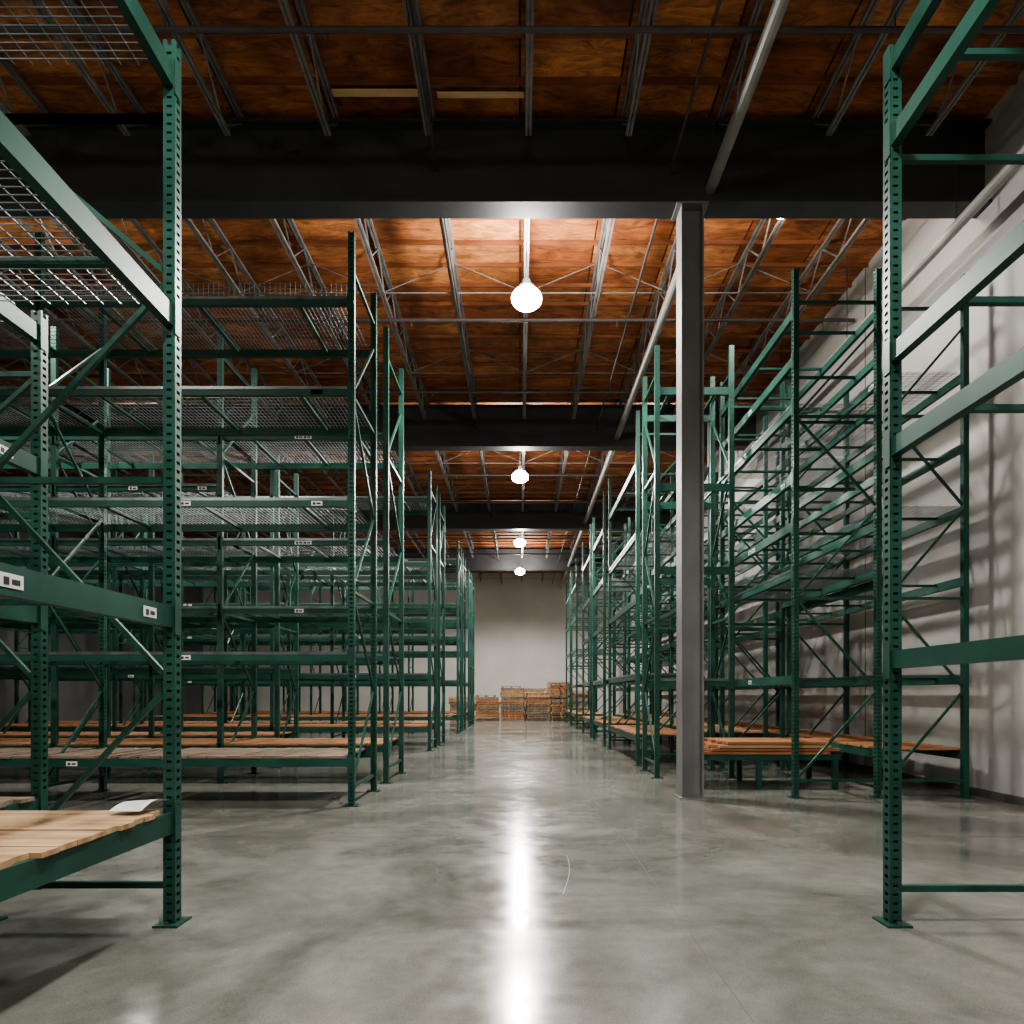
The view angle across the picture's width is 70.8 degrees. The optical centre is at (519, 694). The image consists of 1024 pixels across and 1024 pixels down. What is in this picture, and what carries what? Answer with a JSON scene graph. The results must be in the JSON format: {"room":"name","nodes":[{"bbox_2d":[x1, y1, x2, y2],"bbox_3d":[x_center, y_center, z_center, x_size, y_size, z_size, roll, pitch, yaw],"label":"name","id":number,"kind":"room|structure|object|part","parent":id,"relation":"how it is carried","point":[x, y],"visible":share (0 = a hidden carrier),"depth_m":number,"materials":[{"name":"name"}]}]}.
{"room":"warehouse interior","nodes":[
{"label":"warehouse interior","id":0,"kind":"room"},
{"bbox_2d":[0,519,200,723],"bbox_3d":[-19.100,-3.010,18.000,0.200,8.620,50.000,0,0,0],"label":"wall","id":1,"kind":"structure","parent":0,"point":[75,697],"depth_m":31.27,"materials":[{"name":"grey paint"}]},
{"bbox_2d":[204,573,618,716],"bbox_3d":[-6.550,-3.010,43.100,25.300,8.620,0.200,0,0,0],"label":"wall","id":2,"kind":"structure","parent":0,"point":[520,626],"depth_m":43.00,"materials":[{"name":"paint"}]},
{"bbox_2d":[0,717,1023,1023],"bbox_3d":[-6.550,1.400,18.000,25.300,0.200,50.400,0,0,0],"label":"floor","id":3,"kind":"structure","parent":0,"point":[423,901],"depth_m":4.53,"materials":[{"name":"concrete"}]},
{"bbox_2d":[0,296,47,889],"bbox_3d":[-3.810,-0.650,3.250,1.220,3.900,3.480,0,0,0],"label":"rack","id":4,"kind":"object","parent":3,"relation":"on","point":[35,328],"visible":0.73,"depth_m":4.86,"materials":[{"name":"green metal"}]},
{"bbox_2d":[0,0,191,927],"bbox_3d":[-2.515,-1.200,2.700,1.210,5.000,2.980,0,0,0],"label":"rack","id":5,"kind":"object","parent":3,"relation":"on","point":[38,848],"visible":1,"depth_m":3.96,"materials":[{"name":"green metal"}]},
{"bbox_2d":[109,799,166,810],"bbox_3d":[-2.065,0.590,3.910,0.190,0.040,0.260,0,0,0],"label":"paper sheet","id":6,"kind":"object","parent":5,"relation":"on","point":[139,805],"visible":1,"depth_m":3.84,"materials":[{"name":"white paper"}]},
{"bbox_2d":[133,532,139,715],"bbox_3d":[-14.200,-2.430,26.850,0.400,7.460,0.400,0,0,0],"label":"steel column","id":7,"kind":"structure","parent":3,"relation":"on","point":[135,534],"depth_m":26.84,"materials":[{"name":"metal"}]},
{"bbox_2d":[0,454,298,767],"bbox_3d":[-8.425,-1.500,13.450,8.330,5.600,1.240,0,0,0],"label":"rack","id":8,"kind":"object","parent":3,"relation":"on","point":[150,670],"visible":0.38,"depth_m":13.16,"materials":[{"name":"green metal"}]},
{"bbox_2d":[0,231,380,806],"bbox_3d":[-7.435,-2.055,9.065,11.110,6.710,1.410,0,0,0],"label":"rack","id":9,"kind":"object","parent":3,"relation":"on","point":[9,757],"visible":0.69,"depth_m":9.01,"materials":[{"name":"green metal"}]},
{"bbox_2d":[0,326,406,783],"bbox_3d":[-6.860,-2.055,11.275,9.960,6.710,1.490,0,0,0],"label":"rack","id":10,"kind":"object","parent":3,"relation":"on","point":[384,744],"visible":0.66,"depth_m":11.03,"materials":[{"name":"green metal"}]},
{"bbox_2d":[0,470,436,750],"bbox_3d":[-7.550,-1.950,17.300,11.080,6.500,1.340,0,0,0],"label":"rack","id":11,"kind":"object","parent":3,"relation":"on","point":[142,727],"visible":0.55,"depth_m":16.77,"materials":[{"name":"green metal"}]},
{"bbox_2d":[14,493,444,745],"bbox_3d":[-7.550,-1.950,19.200,11.080,6.500,1.340,0,0,0],"label":"rack","id":12,"kind":"object","parent":3,"relation":"on","point":[121,583],"visible":0.31,"depth_m":19.17,"materials":[{"name":"green metal"}]},
{"bbox_2d":[230,580,235,720],"bbox_3d":[-14.200,-2.430,35.700,0.400,7.460,0.400,0,0,0],"label":"steel column","id":13,"kind":"structure","parent":3,"relation":"on","point":[231,580],"depth_m":35.65,"materials":[{"name":"metal"}]},
{"bbox_2d":[133,541,462,733],"bbox_3d":[-7.550,-1.950,24.900,11.080,6.500,1.340,0,0,0],"label":"rack","id":14,"kind":"object","parent":3,"relation":"on","point":[392,606],"visible":0.3,"depth_m":24.27,"materials":[{"name":"green metal"}]},
{"bbox_2d":[161,552,465,730],"bbox_3d":[-7.550,-1.950,26.800,11.080,6.500,1.340,0,0,0],"label":"rack","id":15,"kind":"object","parent":3,"relation":"on","point":[320,644],"visible":0.22,"depth_m":27.37,"materials":[{"name":"green metal"}]},
{"bbox_2d":[201,568,472,726],"bbox_3d":[-7.550,-1.950,30.100,11.080,6.500,1.340,0,0,0],"label":"rack","id":16,"kind":"object","parent":3,"relation":"on","point":[469,584],"visible":0.24,"depth_m":29.49,"materials":[{"name":"green metal"}]},
{"bbox_2d":[228,576,475,724],"bbox_3d":[-7.550,-1.950,32.000,11.080,6.500,1.340,0,0,0],"label":"rack","id":17,"kind":"object","parent":3,"relation":"on","point":[473,581],"visible":0.1,"depth_m":32.57,"materials":[{"name":"green metal"}]},
{"bbox_2d":[0,726,882,1023],"bbox_3d":[-6.550,1.299,18.000,24.900,0.001,50.000,0,0,0],"label":"joint","id":18,"kind":"object","parent":3,"relation":"on","point":[542,726],"visible":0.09,"depth_m":11.20,"materials":[{"name":"grey concrete"}]},
{"bbox_2d":[449,697,467,719],"bbox_3d":[-3.101,0.711,38.000,1.200,1.178,1.085,0,0,3],"label":"pallet stack","id":19,"kind":"object","parent":3,"relation":"on","point":[453,705],"visible":0.21,"depth_m":37.51,"materials":[{"name":"brown wood"}]},
{"bbox_2d":[475,695,495,719],"bbox_3d":[-1.849,0.652,38.101,1.094,1.296,1.213,0,0,0],"label":"pallet stack","id":20,"kind":"object","parent":3,"relation":"on","point":[476,703],"visible":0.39,"depth_m":37.57,"materials":[{"name":"brown wood"}]},
{"bbox_2d":[476,697,499,720],"bbox_3d":[-1.602,0.711,36.304,1.213,1.178,1.086,0,0,-1],"label":"pallet stack","id":21,"kind":"object","parent":3,"relation":"on","point":[484,713],"visible":1,"depth_m":35.82,"materials":[{"name":"brown wood"}]},
{"bbox_2d":[500,686,520,714],"bbox_3d":[-0.498,0.416,37.998,1.090,1.768,1.186,0,0,0],"label":"pallet stack","id":22,"kind":"object","parent":3,"relation":"on","point":[501,686],"visible":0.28,"depth_m":37.43,"materials":[{"name":"brown wood"}]},
{"bbox_2d":[500,688,524,720],"bbox_3d":[-0.346,0.475,36.013,1.210,1.650,1.070,0,0,2],"label":"pallet stack","id":23,"kind":"object","parent":3,"relation":"on","point":[512,714],"visible":1,"depth_m":35.52,"materials":[{"name":"brown wood"}]},
{"bbox_2d":[524,688,545,718],"bbox_3d":[0.748,0.475,37.994,1.214,1.650,1.080,0,0,0],"label":"pallet stack","id":24,"kind":"object","parent":3,"relation":"on","point":[525,689],"visible":0.33,"depth_m":37.50,"materials":[{"name":"brown wood"}]},
{"bbox_2d":[525,693,549,720],"bbox_3d":[0.881,0.593,36.296,1.212,1.414,1.076,0,0,-3],"label":"pallet stack","id":25,"kind":"object","parent":3,"relation":"on","point":[535,709],"visible":0.99,"depth_m":35.81,"materials":[{"name":"brown wood"}]},
{"bbox_2d":[546,682,569,719],"bbox_3d":[2.000,0.298,38.105,1.214,2.004,1.088,0,0,0],"label":"pallet stack","id":26,"kind":"object","parent":3,"relation":"on","point":[548,684],"visible":0.36,"depth_m":37.62,"materials":[{"name":"brown wood"}]},
{"bbox_2d":[550,683,569,720],"bbox_3d":[2.047,0.357,35.999,1.088,1.886,1.216,0,0,0],"label":"pallet stack","id":27,"kind":"object","parent":3,"relation":"on","point":[561,692],"visible":0.62,"depth_m":35.47,"materials":[{"name":"brown wood"}]},
{"bbox_2d":[573,691,587,719],"bbox_3d":[3.304,0.534,37.997,1.208,1.532,1.094,0,0,-1],"label":"pallet stack","id":28,"kind":"object","parent":3,"relation":"on","point":[579,692],"visible":0.26,"depth_m":37.51,"materials":[{"name":"brown wood"}]},
{"bbox_2d":[566,573,595,724],"bbox_3d":[2.680,-1.950,32.150,1.180,6.500,2.880,0,0,0],"label":"rack","id":29,"kind":"object","parent":3,"relation":"on","point":[569,597],"visible":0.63,"depth_m":32.13,"materials":[{"name":"green metal"}]},
{"bbox_2d":[571,558,602,728],"bbox_3d":[2.680,-1.950,28.750,1.180,6.500,2.880,0,0,0],"label":"rack","id":30,"kind":"object","parent":3,"relation":"on","point":[575,714],"visible":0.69,"depth_m":28.55,"materials":[{"name":"green metal"}]},
{"bbox_2d":[582,524,626,737],"bbox_3d":[2.680,-1.950,23.250,1.180,6.500,2.880,0,0,0],"label":"rack","id":31,"kind":"object","parent":3,"relation":"on","point":[616,605],"visible":0.63,"depth_m":22.40,"materials":[{"name":"green metal"}]},
{"bbox_2d":[592,491,647,745],"bbox_3d":[2.680,-1.950,19.750,1.180,6.500,2.880,0,0,0],"label":"rack","id":32,"kind":"object","parent":3,"relation":"on","point":[628,585],"visible":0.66,"depth_m":19.76,"materials":[{"name":"green metal"}]},
{"bbox_2d":[607,411,675,765],"bbox_3d":[2.680,-1.950,15.250,1.180,6.500,4.280,0,0,0],"label":"rack","id":33,"kind":"object","parent":3,"relation":"on","point":[633,732],"visible":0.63,"depth_m":15.08,"materials":[{"name":"green metal"}]},
{"bbox_2d":[639,345,735,778],"bbox_3d":[2.720,-2.075,11.800,1.340,6.750,1.240,0,0,0],"label":"rack","id":34,"kind":"object","parent":3,"relation":"on","point":[712,391],"visible":0.94,"depth_m":11.22,"materials":[{"name":"green metal"}]},
{"bbox_2d":[671,201,708,799],"bbox_3d":[2.160,-2.430,9.150,0.400,7.460,0.400,0,0,0],"label":"steel column","id":35,"kind":"structure","parent":3,"relation":"on","point":[688,216],"depth_m":9.14,"materials":[{"name":"metal"}]},
{"bbox_2d":[615,416,769,765],"bbox_3d":[3.990,-1.900,19.800,1.160,6.400,13.380,0,0,0],"label":"rack","id":36,"kind":"object","parent":3,"relation":"on","point":[671,723],"visible":0.32,"depth_m":14.48,"materials":[{"name":"green metal"}]},
{"bbox_2d":[704,738,840,788],"bbox_3d":[3.406,0.974,10.426,2.028,0.653,1.052,0,0,0],"label":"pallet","id":37,"kind":"object","parent":3,"relation":"on","point":[738,749],"visible":0.75,"depth_m":9.92,"materials":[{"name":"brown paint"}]},
{"bbox_2d":[623,274,974,798],"bbox_3d":[5.130,-2.000,20.650,1.120,6.600,23.280,0,0,0],"label":"rack","id":38,"kind":"object","parent":3,"relation":"on","point":[847,743],"visible":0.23,"depth_m":10.70,"materials":[{"name":"green metal"}]},
{"bbox_2d":[717,268,882,798],"bbox_3d":[4.000,-2.040,10.750,1.180,6.680,3.480,0,0,0],"label":"rack","id":39,"kind":"object","parent":3,"relation":"on","point":[794,464],"visible":0.91,"depth_m":9.66,"materials":[{"name":"green metal"}]},
{"bbox_2d":[872,0,1023,927],"bbox_3d":[2.655,-1.185,2.550,1.210,4.970,3.280,0,0,0],"label":"rack","id":40,"kind":"object","parent":3,"relation":"on","point":[897,122],"visible":1,"depth_m":4.04,"materials":[{"name":"green metal"}]},
{"bbox_2d":[0,0,1023,571],"bbox_3d":[-6.550,-7.420,18.000,25.300,0.200,50.400,0,0,0],"label":"ceiling","id":41,"kind":"structure","parent":0,"point":[236,57],"depth_m":9.05,"materials":[{"name":"brown wood"}]},
{"bbox_2d":[10,503,675,530],"bbox_3d":[-6.550,-6.680,26.850,24.900,1.040,0.320,0,0,0],"label":"girder","id":42,"kind":"object","parent":41,"relation":"attached to","point":[471,516],"depth_m":26.84,"materials":[{"name":"black metal"}]},
{"bbox_2d":[0,404,755,450],"bbox_3d":[-6.550,-6.680,18.000,24.900,1.040,0.320,0,0,0],"label":"girder","id":43,"kind":"object","parent":41,"relation":"attached to","point":[447,427],"depth_m":17.99,"materials":[{"name":"black metal"}]},
{"bbox_2d":[147,549,635,570],"bbox_3d":[-6.550,-6.680,35.700,24.900,1.040,0.320,0,0,0],"label":"girder","id":44,"kind":"object","parent":41,"relation":"attached to","point":[479,562],"depth_m":35.69,"materials":[{"name":"black metal"}]},
{"bbox_2d":[331,89,523,97],"bbox_3d":[0.150,-7.252,9.150,7.500,0.014,3.500,0,0,0],"label":"boards","id":45,"kind":"object","parent":41,"relation":"attached to","point":[336,92],"depth_m":8.67,"materials":[{"name":"brown wood"}]},
{"bbox_2d":[0,118,992,218],"bbox_3d":[-6.550,-6.680,9.150,24.900,1.040,0.320,0,0,0],"label":"girder","id":46,"kind":"object","parent":41,"relation":"attached to","point":[267,168],"depth_m":9.14,"materials":[{"name":"black metal"}]},
{"bbox_2d":[0,34,1023,572],"bbox_3d":[-6.550,-7.290,18.005,24.900,0.060,49.454,0,0,0],"label":"ceiling purlins","id":47,"kind":"structure","parent":41,"relation":"attached to","point":[6,80],"depth_m":12.80,"materials":[{"name":"grey metal"}]},
{"bbox_2d":[612,109,1023,594],"bbox_3d":[5.450,-6.550,18.000,0.140,1.540,49.900,0,0,0],"label":"pipe","id":48,"kind":"object","parent":41,"relation":"hanging from","point":[1007,171],"visible":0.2,"depth_m":9.02,"materials":[{"name":"metal"}]},
{"bbox_2d":[0,0,1023,580],"bbox_3d":[-6.269,-6.980,18.000,23.338,0.560,49.959,0,0,0],"label":"ceiling joists","id":49,"kind":"structure","parent":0,"point":[898,5],"depth_m":11.64,"materials":[{"name":"grey metal"}]},
{"bbox_2d":[0,0,1023,583],"bbox_3d":[-6.550,-6.595,18.000,24.800,0.310,49.900,0,0,0],"label":"pipes","id":50,"kind":"object","parent":49,"relation":"attached to","point":[413,29],"visible":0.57,"depth_m":7.10,"materials":[{"name":"metal"}]},
{"bbox_2d":[512,466,527,482],"bbox_3d":[0.000,-6.529,19.800,0.460,1.381,0.460,0,0,0],"label":"lamp","id":51,"kind":"object","parent":49,"relation":"hanging from","point":[519,476],"visible":0.98,"depth_m":19.66,"materials":[{"name":"white glass"}]},
{"bbox_2d":[514,535,525,546],"bbox_3d":[0.000,-6.529,28.400,0.460,1.381,0.460,0,0,0],"label":"lamp","id":52,"kind":"object","parent":49,"relation":"hanging from","point":[519,542],"visible":0.96,"depth_m":28.26,"materials":[{"name":"white"}]},
{"bbox_3d":[0.000,-6.000,28.400,0.460,0.322,0.460,0,0,0],"label":"globe","id":53,"kind":"part","parent":52,"relation":"part of","materials":[{"name":"white glass"}]},
{"bbox_2d":[515,565,524,574],"bbox_3d":[0.000,-6.529,35.000,0.460,1.381,0.460,0,0,0],"label":"lamp","id":54,"kind":"object","parent":49,"relation":"hanging from","point":[519,570],"visible":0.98,"depth_m":34.86,"materials":[{"name":"white"}]},
{"bbox_2d":[511,242,541,311],"bbox_3d":[0.100,-6.529,10.900,0.460,1.381,0.460,0,0,0],"label":"lamp","id":55,"kind":"object","parent":49,"relation":"hanging from","point":[526,298],"visible":0.99,"depth_m":10.77,"materials":[{"name":"white glass"}]},
{"bbox_3d":[0.100,-6.000,10.900,0.460,0.322,0.460,0,0,0],"label":"globe","id":56,"kind":"part","parent":55,"relation":"part of","materials":[{"name":"white glass"}]},
{"bbox_2d":[559,0,789,588],"bbox_3d":[2.420,-6.785,18.000,0.140,0.870,49.900,0,0,0],"label":"pipe","id":57,"kind":"object","parent":49,"relation":"attached to","point":[778,9],"visible":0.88,"depth_m":8.59,"materials":[{"name":"metal"}]},
{"bbox_2d":[619,70,1023,796],"bbox_3d":[6.000,-3.010,18.000,0.200,8.620,50.000,0,0,0],"label":"wall","id":58,"kind":"structure","parent":0,"point":[996,440],"depth_m":10.01,"materials":[{"name":"grey paint"}]},
{"bbox_2d":[865,268,865,764],"bbox_3d":[5.898,-3.060,16.700,0.004,8.520,26.424,0,0,0],"label":"trim","id":59,"kind":"structure","parent":58,"relation":"attached to","point":[865,268],"depth_m":12.29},
{"bbox_2d":[718,737,1023,805],"bbox_3d":[5.890,1.250,18.000,0.020,0.100,50.000,0,0,0],"label":"baseboard","id":60,"kind":"structure","parent":58,"relation":"attached to","point":[1007,798],"depth_m":9.72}
]}

